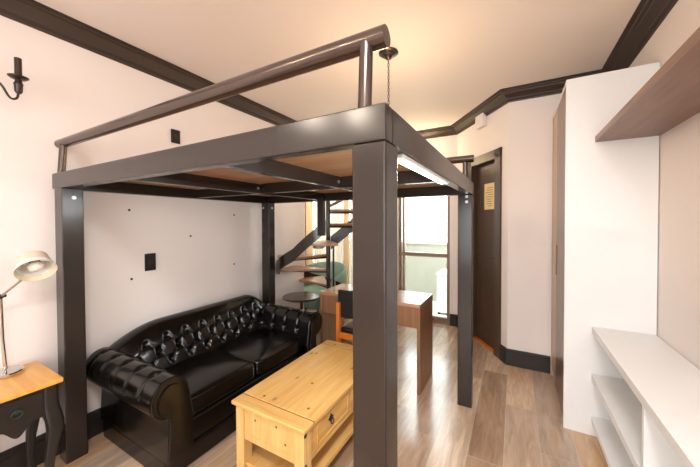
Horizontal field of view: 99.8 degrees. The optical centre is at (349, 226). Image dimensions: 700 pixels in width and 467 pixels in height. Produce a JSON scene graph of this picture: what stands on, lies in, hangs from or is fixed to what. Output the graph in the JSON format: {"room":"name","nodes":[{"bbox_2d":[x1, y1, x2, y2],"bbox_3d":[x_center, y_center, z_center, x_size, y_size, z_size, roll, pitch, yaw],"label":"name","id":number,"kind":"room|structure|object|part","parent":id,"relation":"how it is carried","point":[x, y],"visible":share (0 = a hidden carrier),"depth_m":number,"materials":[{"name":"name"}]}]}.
{"room":"studio apartment","nodes":[
{"label":"studio apartment","id":0,"kind":"room"},
{"bbox_2d":[0,15,303,452],"bbox_3d":[-2.260,0.069,1.265,0.150,2.735,6.400,0,1,29],"label":"wall","id":1,"kind":"structure","parent":0,"point":[71,89],"depth_m":2.09,"materials":[{"name":"paint"}]},
{"bbox_2d":[0,57,29,99],"bbox_3d":[-1.942,-0.803,1.495,0.172,0.234,0.420,0,1,29],"label":"wall sconce","id":2,"kind":"object","parent":1,"relation":"attached to","point":[17,76],"visible":1,"depth_m":1.61,"materials":[{"name":"metal"}]},
{"bbox_3d":[-1.902,-0.749,1.556,0.211,0.123,0.055,-1,1,-27],"label":"arm","id":3,"kind":"part","parent":2,"relation":"part of","materials":[{"name":"metal"}]},
{"bbox_2d":[0,408,102,466],"bbox_3d":[-2.176,1.357,1.241,0.035,0.160,6.400,0,1,29],"label":"baseboard","id":4,"kind":"structure","parent":1,"relation":"attached to","point":[15,456],"depth_m":1.76,"materials":[{"name":"paint"}]},
{"bbox_2d":[0,0,295,125],"bbox_3d":[-2.162,-1.235,1.186,0.085,0.125,6.400,0,1,29],"label":"trim","id":5,"kind":"structure","parent":1,"relation":"attached to","point":[36,15],"depth_m":2.07,"materials":[{"name":"paint"}]},
{"bbox_2d":[145,253,155,270],"bbox_3d":[-1.575,0.280,2.327,0.013,0.135,0.080,0,1,29],"label":"wall switch","id":6,"kind":"object","parent":1,"relation":"attached to","point":[150,259],"visible":1,"depth_m":2.32,"materials":[{"name":"black plastic"}]},
{"bbox_2d":[171,129,179,143],"bbox_3d":[-1.475,-0.761,2.495,0.013,0.115,0.075,0,1,29],"label":"wall switch","id":7,"kind":"object","parent":1,"relation":"attached to","point":[175,134],"visible":1,"depth_m":2.49,"materials":[{"name":"black plastic"}]},
{"bbox_2d":[37,309,607,466],"bbox_3d":[-1.230,1.483,1.299,5.600,0.100,7.820,0,1,29],"label":"floor","id":8,"kind":"structure","parent":0,"point":[515,417],"depth_m":2.08,"materials":[{"name":"brown wood"}]},
{"bbox_2d":[0,361,64,466],"bbox_3d":[-1.771,1.116,1.521,0.392,0.630,0.341,0,1,29],"label":"side table","id":9,"kind":"object","parent":8,"relation":"on","point":[31,395],"visible":1,"depth_m":1.52,"materials":[{"name":"black paint"}]},
{"bbox_3d":[-1.609,0.906,1.425,0.014,0.045,0.044,0,1,29],"label":"ring pull","id":10,"kind":"part","parent":9,"relation":"part of","materials":[{"name":"green metal"}]},
{"bbox_3d":[-1.616,0.900,1.432,0.006,0.112,0.183,0,1,29],"label":"drawer","id":11,"kind":"part","parent":9,"relation":"part of","materials":[{"name":"black paint"}]},
{"bbox_2d":[0,251,57,379],"bbox_3d":[-1.754,0.464,1.574,0.349,0.671,0.157,0,1,12],"label":"desk lamp","id":12,"kind":"object","parent":9,"relation":"on","point":[32,265],"visible":1,"depth_m":1.56,"materials":[{"name":"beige metal"}]},
{"bbox_3d":[-1.852,0.569,1.569,0.022,0.404,0.056,-1,1,-31],"label":"stem","id":13,"kind":"part","parent":12,"relation":"part of","materials":[{"name":"silver metal"}]},
{"bbox_3d":[-1.777,0.324,1.544,0.133,0.099,0.014,0,1,6],"label":"arm","id":14,"kind":"part","parent":12,"relation":"part of","materials":[{"name":"silver metal"}]},
{"bbox_3d":[-1.665,0.210,1.556,0.159,0.163,0.159,0,1,29],"label":"lamp shade","id":15,"kind":"part","parent":12,"relation":"part of","materials":[{"name":"beige metal"}]},
{"bbox_3d":[-1.662,0.210,1.558,0.061,0.059,0.062,0,1,29],"label":"bulb","id":16,"kind":"part","parent":12,"relation":"part of","materials":[{"name":"white glass"}]},
{"bbox_3d":[-1.836,1.125,1.709,0.068,0.606,0.077,0,1,29],"label":"leg","id":17,"kind":"part","parent":9,"relation":"part of","materials":[{"name":"black paint"}]},
{"bbox_3d":[-1.569,1.127,1.560,0.077,0.606,0.077,0,1,29],"label":"leg","id":18,"kind":"part","parent":9,"relation":"part of","materials":[{"name":"black paint"}]},
{"bbox_2d":[86,295,321,466],"bbox_3d":[-1.006,1.056,2.384,0.844,0.715,1.535,0,1,29],"label":"sofa","id":19,"kind":"object","parent":8,"relation":"on","point":[169,384],"visible":0.98,"depth_m":2.00,"materials":[{"name":"black leather"}]},
{"bbox_3d":[-1.318,1.057,1.814,0.790,0.474,0.235,0,1,29],"label":"arm","id":20,"kind":"part","parent":19,"relation":"part of","materials":[{"name":"black leather"}]},
{"bbox_3d":[-1.239,0.990,2.512,0.312,0.584,1.285,0,1,29],"label":"backrest","id":21,"kind":"part","parent":19,"relation":"part of","materials":[{"name":"black leather"}]},
{"bbox_2d":[151,350,253,413],"bbox_3d":[-1.071,1.069,2.104,0.559,0.147,0.549,0,1,29],"label":"seat cushion","id":22,"kind":"object","parent":19,"relation":"on","point":[213,377],"depth_m":2.05,"materials":[{"name":"black leather"}]},
{"bbox_2d":[217,329,300,374],"bbox_3d":[-0.802,1.061,2.585,0.559,0.147,0.549,0,1,29],"label":"seat cushion","id":23,"kind":"object","parent":19,"relation":"on","point":[268,350],"depth_m":2.49,"materials":[{"name":"black leather"}]},
{"bbox_3d":[-0.684,1.036,2.947,0.790,0.474,0.235,0,1,29],"label":"arm","id":24,"kind":"part","parent":19,"relation":"part of","materials":[{"name":"black leather"}]},
{"bbox_2d":[52,24,473,466],"bbox_3d":[-0.434,0.431,2.080,2.240,1.973,1.816,0,1,29],"label":"frame","id":25,"kind":"object","parent":8,"relation":"on","point":[351,154],"visible":0.95,"depth_m":1.16,"materials":[{"name":"brown metal"}]},
{"bbox_3d":[-1.771,-0.423,1.817,0.038,0.196,0.051,0,1,29],"label":"rail post","id":26,"kind":"part","parent":25,"relation":"part of","materials":[{"name":"metal"}]},
{"bbox_3d":[-1.718,0.597,1.820,0.110,1.656,0.103,0,1,29],"label":"post","id":27,"kind":"part","parent":25,"relation":"part of","materials":[{"name":"brown metal"}]},
{"bbox_3d":[-1.025,-0.329,2.400,0.744,0.014,1.706,0,1,29],"label":"deck panel","id":28,"kind":"part","parent":25,"relation":"part of","materials":[{"name":"brown wood"}]},
{"bbox_3d":[-0.867,-0.514,1.326,2.211,0.056,0.056,0,1,29],"label":"rail","id":29,"kind":"part","parent":25,"relation":"part of","materials":[{"name":"metal"}]},
{"bbox_3d":[-0.894,0.571,3.243,0.110,1.656,0.090,0,1,29],"label":"post","id":30,"kind":"part","parent":25,"relation":"part of","materials":[{"name":"brown metal"}]},
{"bbox_3d":[-0.381,-0.325,2.041,0.669,0.014,1.706,0,1,29],"label":"deck panel","id":31,"kind":"part","parent":25,"relation":"part of","materials":[{"name":"brown wood"}]},
{"bbox_3d":[0.210,-0.321,1.710,0.624,0.014,1.706,0,1,29],"label":"deck panel","id":32,"kind":"part","parent":25,"relation":"part of","materials":[{"name":"brown wood"}]},
{"bbox_3d":[0.043,-0.412,0.803,0.038,0.196,0.051,0,1,29],"label":"rail post","id":33,"kind":"part","parent":25,"relation":"part of","materials":[{"name":"metal"}]},
{"bbox_3d":[0.071,0.608,0.819,0.098,1.656,0.090,0,1,29],"label":"post","id":34,"kind":"part","parent":25,"relation":"part of","materials":[{"name":"brown metal"}]},
{"bbox_2d":[397,153,448,183],"bbox_3d":[0.315,-0.219,1.206,0.040,0.018,0.700,0,1,29],"label":"batten","id":35,"kind":"object","parent":25,"relation":"attached to","point":[402,159],"visible":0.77,"depth_m":1.07,"materials":[{"name":"white plastic"}]},
{"bbox_3d":[0.608,-0.517,2.406,0.748,0.054,0.054,0,1,29],"label":"rail","id":36,"kind":"part","parent":25,"relation":"part of","materials":[{"name":"metal"}]},
{"bbox_3d":[0.910,0.581,2.326,0.105,1.656,0.080,0,1,29],"label":"post","id":37,"kind":"part","parent":25,"relation":"part of","materials":[{"name":"brown metal"}]},
{"bbox_3d":[0.886,-0.426,2.268,0.038,0.171,0.051,0,1,29],"label":"rail post","id":38,"kind":"part","parent":25,"relation":"part of","materials":[{"name":"metal"}]},
{"bbox_2d":[231,340,352,466],"bbox_3d":[-0.202,1.189,1.940,0.510,0.461,0.968,0,1,29],"label":"coffee table","id":39,"kind":"object","parent":8,"relation":"on","point":[300,415],"visible":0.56,"depth_m":1.64,"materials":[{"name":"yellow wood"}]},
{"bbox_3d":[-0.596,1.206,1.663,0.062,0.438,0.062,0,1,29],"label":"leg","id":40,"kind":"part","parent":39,"relation":"part of","materials":[{"name":"brown wood"}]},
{"bbox_2d":[246,412,352,466],"bbox_3d":[-0.202,1.307,1.942,0.450,0.024,0.908,0,1,29],"label":"shelf","id":41,"kind":"object","parent":39,"relation":"attached to","point":[259,457],"depth_m":1.68,"materials":[{"name":"brown wood"}]},
{"bbox_3d":[-0.233,1.208,1.460,0.062,0.438,0.062,0,1,29],"label":"leg","id":42,"kind":"part","parent":39,"relation":"part of","materials":[{"name":"brown wood"}]},
{"bbox_3d":[-0.100,1.058,1.626,0.016,0.059,0.051,0,1,29],"label":"ring pull","id":43,"kind":"part","parent":39,"relation":"part of","materials":[{"name":"metal"}]},
{"bbox_3d":[-0.099,1.073,1.660,0.026,0.145,0.378,0,1,29],"label":"drawer","id":44,"kind":"part","parent":39,"relation":"part of","materials":[{"name":"brown wood"}]},
{"bbox_3d":[0.089,1.067,1.997,0.026,0.145,0.378,0,1,29],"label":"drawer","id":45,"kind":"part","parent":39,"relation":"part of","materials":[{"name":"brown wood"}]},
{"bbox_2d":[282,291,319,308],"bbox_3d":[-0.548,1.091,3.345,0.426,0.612,0.426,0,1,29],"label":"pedestal table","id":46,"kind":"object","parent":8,"relation":"on","point":[297,297],"visible":0.62,"depth_m":3.31,"materials":[{"name":"wood"}]},
{"bbox_2d":[276,196,352,344],"bbox_3d":[-0.272,0.342,3.582,1.214,2.100,1.232,0,1,29],"label":"stair","id":47,"kind":"structure","parent":8,"relation":"on","point":[323,227],"depth_m":3.49,"materials":[{"name":"brown metal"}]},
{"bbox_3d":[-0.286,-0.102,2.943,0.070,0.390,0.047,0,1,29],"label":"hanger post","id":48,"kind":"part","parent":47,"relation":"part of","materials":[{"name":"brown metal"}]},
{"bbox_3d":[0.044,-0.389,3.565,0.594,0.308,0.032,0,1,0],"label":"handrail","id":49,"kind":"part","parent":47,"relation":"part of","materials":[{"name":"metal"}]},
{"bbox_2d":[304,261,346,311],"bbox_3d":[-0.431,0.978,4.527,0.799,0.802,0.730,0,1,29],"label":"tub chair","id":50,"kind":"object","parent":8,"relation":"on","point":[340,275],"visible":0.26,"depth_m":4.50,"materials":[{"name":"teal fabric"}]},
{"bbox_3d":[-0.448,1.058,4.498,0.660,0.240,0.660,0,1,29],"label":"seat","id":51,"kind":"part","parent":50,"relation":"part of","materials":[{"name":"teal fabric"}]},
{"bbox_3d":[-0.407,0.876,4.569,0.799,0.600,0.629,0,1,29],"label":"backrest","id":52,"kind":"part","parent":50,"relation":"part of","materials":[{"name":"teal fabric"}]},
{"bbox_2d":[336,289,352,342],"bbox_3d":[0.151,0.983,2.689,0.410,0.845,0.410,0,1,29],"label":"dining chair","id":53,"kind":"object","parent":8,"relation":"on","point":[344,306],"visible":0.23,"depth_m":2.60,"materials":[{"name":"orange wood"}]},
{"bbox_3d":[-0.102,1.040,2.617,0.032,0.735,0.035,0,1,29],"label":"leg","id":54,"kind":"part","parent":53,"relation":"part of","materials":[{"name":"orange wood"}]},
{"bbox_3d":[0.074,0.685,2.548,0.410,0.245,0.026,0,1,29],"label":"backrest","id":55,"kind":"part","parent":53,"relation":"part of","materials":[{"name":"black plastic"}]},
{"bbox_3d":[0.060,0.958,2.526,0.337,0.050,0.024,0,1,29],"label":"rail","id":56,"kind":"part","parent":53,"relation":"part of","materials":[{"name":"orange wood"}]},
{"bbox_3d":[0.167,0.932,2.717,0.390,0.054,0.344,0,1,29],"label":"seat","id":57,"kind":"part","parent":53,"relation":"part of","materials":[{"name":"black plastic"}]},
{"bbox_2d":[320,283,432,394],"bbox_3d":[0.247,1.023,2.885,1.008,0.758,0.430,0,1,29],"label":"desk","id":58,"kind":"object","parent":8,"relation":"on","point":[414,309],"visible":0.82,"depth_m":2.68,"materials":[{"name":"brown wood"}]},
{"bbox_3d":[-0.180,1.036,3.124,0.028,0.728,0.429,0,1,29],"label":"panel","id":59,"kind":"part","parent":58,"relation":"part of","materials":[{"name":"brown wood"}]},
{"bbox_3d":[0.675,1.041,2.646,0.028,0.728,0.429,0,1,29],"label":"panel","id":60,"kind":"part","parent":58,"relation":"part of","materials":[{"name":"brown wood"}]},
{"bbox_2d":[551,62,659,436],"bbox_3d":[1.897,0.196,2.299,0.471,2.421,0.833,0,1,29],"label":"wardrobe","id":61,"kind":"object","parent":8,"relation":"on","point":[605,194],"visible":0.89,"depth_m":1.96,"materials":[{"name":"white laminate"}]},
{"bbox_3d":[2.096,0.189,2.650,0.467,2.420,0.025,0,1,29],"label":"panel","id":62,"kind":"part","parent":61,"relation":"part of","materials":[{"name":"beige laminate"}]},
{"bbox_3d":[1.826,0.168,2.619,0.018,2.316,0.281,0,1,29],"label":"door","id":63,"kind":"part","parent":61,"relation":"part of","materials":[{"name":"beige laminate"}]},
{"bbox_3d":[1.725,0.279,2.467,0.008,0.250,0.020,0,1,29],"label":"handle","id":64,"kind":"part","parent":61,"relation":"part of","materials":[{"name":"brown metal"}]},
{"bbox_3d":[1.895,-1.002,2.278,0.466,0.025,0.782,0,1,29],"label":"panel","id":65,"kind":"part","parent":61,"relation":"part of","materials":[{"name":"white laminate"}]},
{"bbox_3d":[1.637,0.174,2.280,0.018,2.316,0.488,0,1,29],"label":"door","id":66,"kind":"part","parent":61,"relation":"part of","materials":[{"name":"brown laminate"}]},
{"bbox_2d":[591,327,699,466],"bbox_3d":[1.199,1.061,0.900,0.316,0.741,2.308,0,1,29],"label":"shelf unit","id":67,"kind":"object","parent":8,"relation":"on","point":[654,412],"visible":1,"depth_m":1.38,"materials":[{"name":"white laminate"}]},
{"bbox_3d":[1.202,1.316,0.918,0.307,0.037,2.282,0,1,29],"label":"shelf","id":68,"kind":"part","parent":67,"relation":"part of","materials":[{"name":"white laminate"}]},
{"bbox_3d":[1.202,1.026,0.913,0.307,0.040,2.282,0,1,29],"label":"shelf","id":69,"kind":"part","parent":67,"relation":"part of","materials":[{"name":"white laminate"}]},
{"bbox_2d":[35,0,640,130],"bbox_3d":[-1.239,-1.362,1.252,5.600,0.120,7.820,0,1,29],"label":"ceiling","id":70,"kind":"structure","parent":0,"point":[453,56],"depth_m":2.09,"materials":[{"name":"paint"}]},
{"bbox_2d":[379,47,397,104],"bbox_3d":[0.316,-0.955,2.262,0.279,0.736,0.268,0,1,29],"label":"pendant light","id":71,"kind":"object","parent":70,"relation":"hanging from","point":[389,53],"visible":0.53,"depth_m":2.22,"materials":[{"name":"metal"}]},
{"bbox_3d":[0.293,-1.074,2.245,0.015,0.387,0.015,0,1,-16],"label":"chain","id":72,"kind":"part","parent":71,"relation":"part of","materials":[{"name":"metal"}]},
{"bbox_2d":[303,125,457,314],"bbox_3d":[0.011,0.002,4.887,3.850,2.735,0.280,0,1,29],"label":"wall","id":73,"kind":"structure","parent":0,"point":[447,146],"depth_m":4.09,"materials":[{"name":"paint"}]},
{"bbox_2d":[305,201,343,265],"bbox_3d":[-0.073,0.218,5.006,1.686,2.056,0.060,0,1,29],"label":"window","id":74,"kind":"structure","parent":73,"relation":"attached to","point":[343,201],"depth_m":5.38,"materials":[{"name":"brown metal"}]},
{"bbox_2d":[399,196,449,322],"bbox_3d":[1.091,0.294,4.343,0.746,2.138,0.065,0,1,29],"label":"door","id":75,"kind":"structure","parent":73,"relation":"attached to","point":[403,253],"depth_m":4.45,"materials":[{"name":"wood"}]},
{"bbox_3d":[1.087,0.411,4.347,0.670,0.057,0.065,0,1,29],"label":"rail","id":76,"kind":"part","parent":75,"relation":"part of","materials":[{"name":"wood"}]},
{"bbox_2d":[450,314,455,325],"bbox_3d":[1.447,1.298,4.083,0.125,0.160,0.022,0,1,29],"label":"baseboard","id":77,"kind":"structure","parent":73,"relation":"attached to","point":[452,316],"depth_m":4.08,"materials":[{"name":"paint"}]},
{"bbox_3d":[-0.050,-1.014,4.819,1.800,0.030,0.125,0,1,29],"label":"curtain rod","id":78,"kind":"object","parent":73,"relation":"attached to","visible":0},
{"bbox_2d":[306,202,312,265],"bbox_3d":[-0.703,0.178,5.139,0.160,2.340,0.048,0,1,29],"label":"drape","id":79,"kind":"object","parent":78,"relation":"hanging from","point":[309,205],"visible":0.27,"depth_m":5.14,"materials":[{"name":"beige fabric"}]},
{"bbox_2d":[315,201,343,263],"bbox_3d":[-0.357,0.180,4.958,0.580,2.340,0.056,0,1,29],"label":"sheer curtain","id":80,"kind":"object","parent":78,"relation":"hanging from","point":[334,218],"visible":0.15,"depth_m":4.91,"materials":[{"name":"white fabric"}]},
{"bbox_2d":[344,200,349,283],"bbox_3d":[-0.053,0.182,4.776,0.100,2.340,0.044,0,1,29],"label":"drape","id":81,"kind":"object","parent":78,"relation":"hanging from","point":[346,203],"visible":0.42,"depth_m":4.77,"materials":[{"name":"beige fabric"}]},
{"bbox_2d":[350,198,397,289],"bbox_3d":[0.363,0.184,4.556,0.810,2.340,0.056,0,1,29],"label":"sheer curtain","id":82,"kind":"object","parent":78,"relation":"hanging from","point":[351,201],"visible":0.02,"depth_m":4.75,"materials":[{"name":"white fabric"}]},
{"bbox_2d":[433,301,446,316],"bbox_3d":[1.184,1.427,5.105,5.700,0.110,1.180,0,1,29],"label":"floor","id":83,"kind":"structure","parent":0,"point":[435,312],"depth_m":4.73,"materials":[{"name":"tile"}]},
{"bbox_2d":[313,240,446,300],"bbox_3d":[1.428,0.834,5.536,5.700,1.060,0.170,0,1,29],"label":"wall","id":84,"kind":"structure","parent":83,"relation":"on","point":[421,276],"depth_m":5.50,"materials":[{"name":"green paint"}]},
{"bbox_2d":[436,269,446,313],"bbox_3d":[1.669,1.052,4.729,0.470,0.650,0.470,0,1,29],"label":"appliance","id":85,"kind":"object","parent":83,"relation":"on","point":[442,274],"visible":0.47,"depth_m":4.60,"materials":[{"name":"white metal"}]},
{"bbox_3d":[1.668,0.747,4.724,0.470,0.039,0.470,0,1,29],"label":"lid","id":86,"kind":"part","parent":85,"relation":"part of","materials":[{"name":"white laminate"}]},
{"bbox_2d":[457,103,508,347],"bbox_3d":[1.604,0.018,3.571,0.150,2.735,1.190,0,1,-6],"label":"wall","id":87,"kind":"structure","parent":0,"point":[495,134],"depth_m":3.08,"materials":[{"name":"paint"}]},
{"bbox_2d":[451,89,507,134],"bbox_3d":[1.469,-1.297,3.452,0.130,0.099,1.158,0,1,-6],"label":"trim","id":88,"kind":"structure","parent":87,"relation":"attached to","point":[497,100],"depth_m":3.29,"materials":[{"name":"paint"}]},
{"bbox_2d":[475,113,485,129],"bbox_3d":[1.513,-1.216,3.413,0.048,0.150,0.165,0,1,-6],"label":"junction box","id":89,"kind":"object","parent":87,"relation":"attached to","point":[480,120],"visible":0.91,"depth_m":3.37,"materials":[{"name":"paint"}]},
{"bbox_2d":[456,315,507,363],"bbox_3d":[1.528,1.307,3.529,0.022,0.160,1.100,0,1,-6],"label":"baseboard","id":90,"kind":"structure","parent":87,"relation":"attached to","point":[502,349],"depth_m":3.05,"materials":[{"name":"paint"}]},
{"bbox_2d":[473,336,493,353],"bbox_3d":[1.621,1.383,3.449,0.154,0.010,0.670,0,1,-6],"label":"trim","id":91,"kind":"structure","parent":87,"relation":"attached to","point":[476,338],"depth_m":3.45,"materials":[{"name":"orange wood"}]},
{"bbox_2d":[468,147,501,358],"bbox_3d":[1.586,0.279,3.428,0.118,2.220,0.690,0,1,-6],"label":"door","id":92,"kind":"structure","parent":87,"relation":"in","point":[486,168],"depth_m":3.42,"materials":[{"name":"wood"}]},
{"bbox_2d":[484,182,493,209],"bbox_3d":[1.598,-0.346,3.378,0.007,0.300,0.208,0,1,-6],"label":"paper notice","id":93,"kind":"object","parent":92,"relation":"attached to","point":[488,188],"visible":0.85,"depth_m":3.38,"materials":[{"name":"brown paper"}]},
{"bbox_2d":[507,93,561,372],"bbox_3d":[1.993,0.029,2.834,0.835,2.735,0.150,0,1,29],"label":"wall","id":94,"kind":"structure","parent":0,"point":[530,142],"depth_m":2.88,"materials":[{"name":"paint"}]},
{"bbox_2d":[506,348,550,373],"bbox_3d":[1.743,1.317,2.898,0.375,0.160,0.022,0,1,29],"label":"baseboard","id":95,"kind":"structure","parent":94,"relation":"attached to","point":[522,359],"depth_m":2.88,"materials":[{"name":"paint"}]},
{"bbox_2d":[501,69,606,102],"bbox_3d":[1.891,-1.286,2.706,0.902,0.099,0.130,0,1,29],"label":"trim","id":96,"kind":"structure","parent":94,"relation":"attached to","point":[554,86],"depth_m":2.77,"materials":[{"name":"paint"}]},
{"bbox_2d":[629,0,699,369],"bbox_3d":[0.820,0.084,-0.274,0.150,2.735,6.720,0,1,29],"label":"wall","id":97,"kind":"structure","parent":0,"point":[678,270],"depth_m":1.59,"materials":[{"name":"paint"}]},
{"bbox_2d":[602,0,677,71],"bbox_3d":[0.653,-1.242,-0.290,0.140,0.080,6.570,0,1,29],"label":"trim","id":98,"kind":"structure","parent":97,"relation":"attached to","point":[648,15],"depth_m":1.95,"materials":[{"name":"paint"}]},
{"bbox_2d":[595,27,699,141],"bbox_3d":[1.236,-0.580,0.938,0.312,0.079,2.161,0,1,29],"label":"wall shelf","id":99,"kind":"object","parent":97,"relation":"attached to","point":[670,97],"visible":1,"depth_m":1.29,"materials":[{"name":"brown laminate"}]},
{"label":"outside","id":100,"kind":"structure","parent":0,"visible":0},
{"bbox_2d":[406,196,446,242],"bbox_3d":[10.856,0.843,31.729,20.000,16.100,6.050,0,1,29],"label":"sky","id":101,"kind":"structure","parent":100,"point":[426,217],"depth_m":29.99,"materials":[{"name":"white"}]}
]}

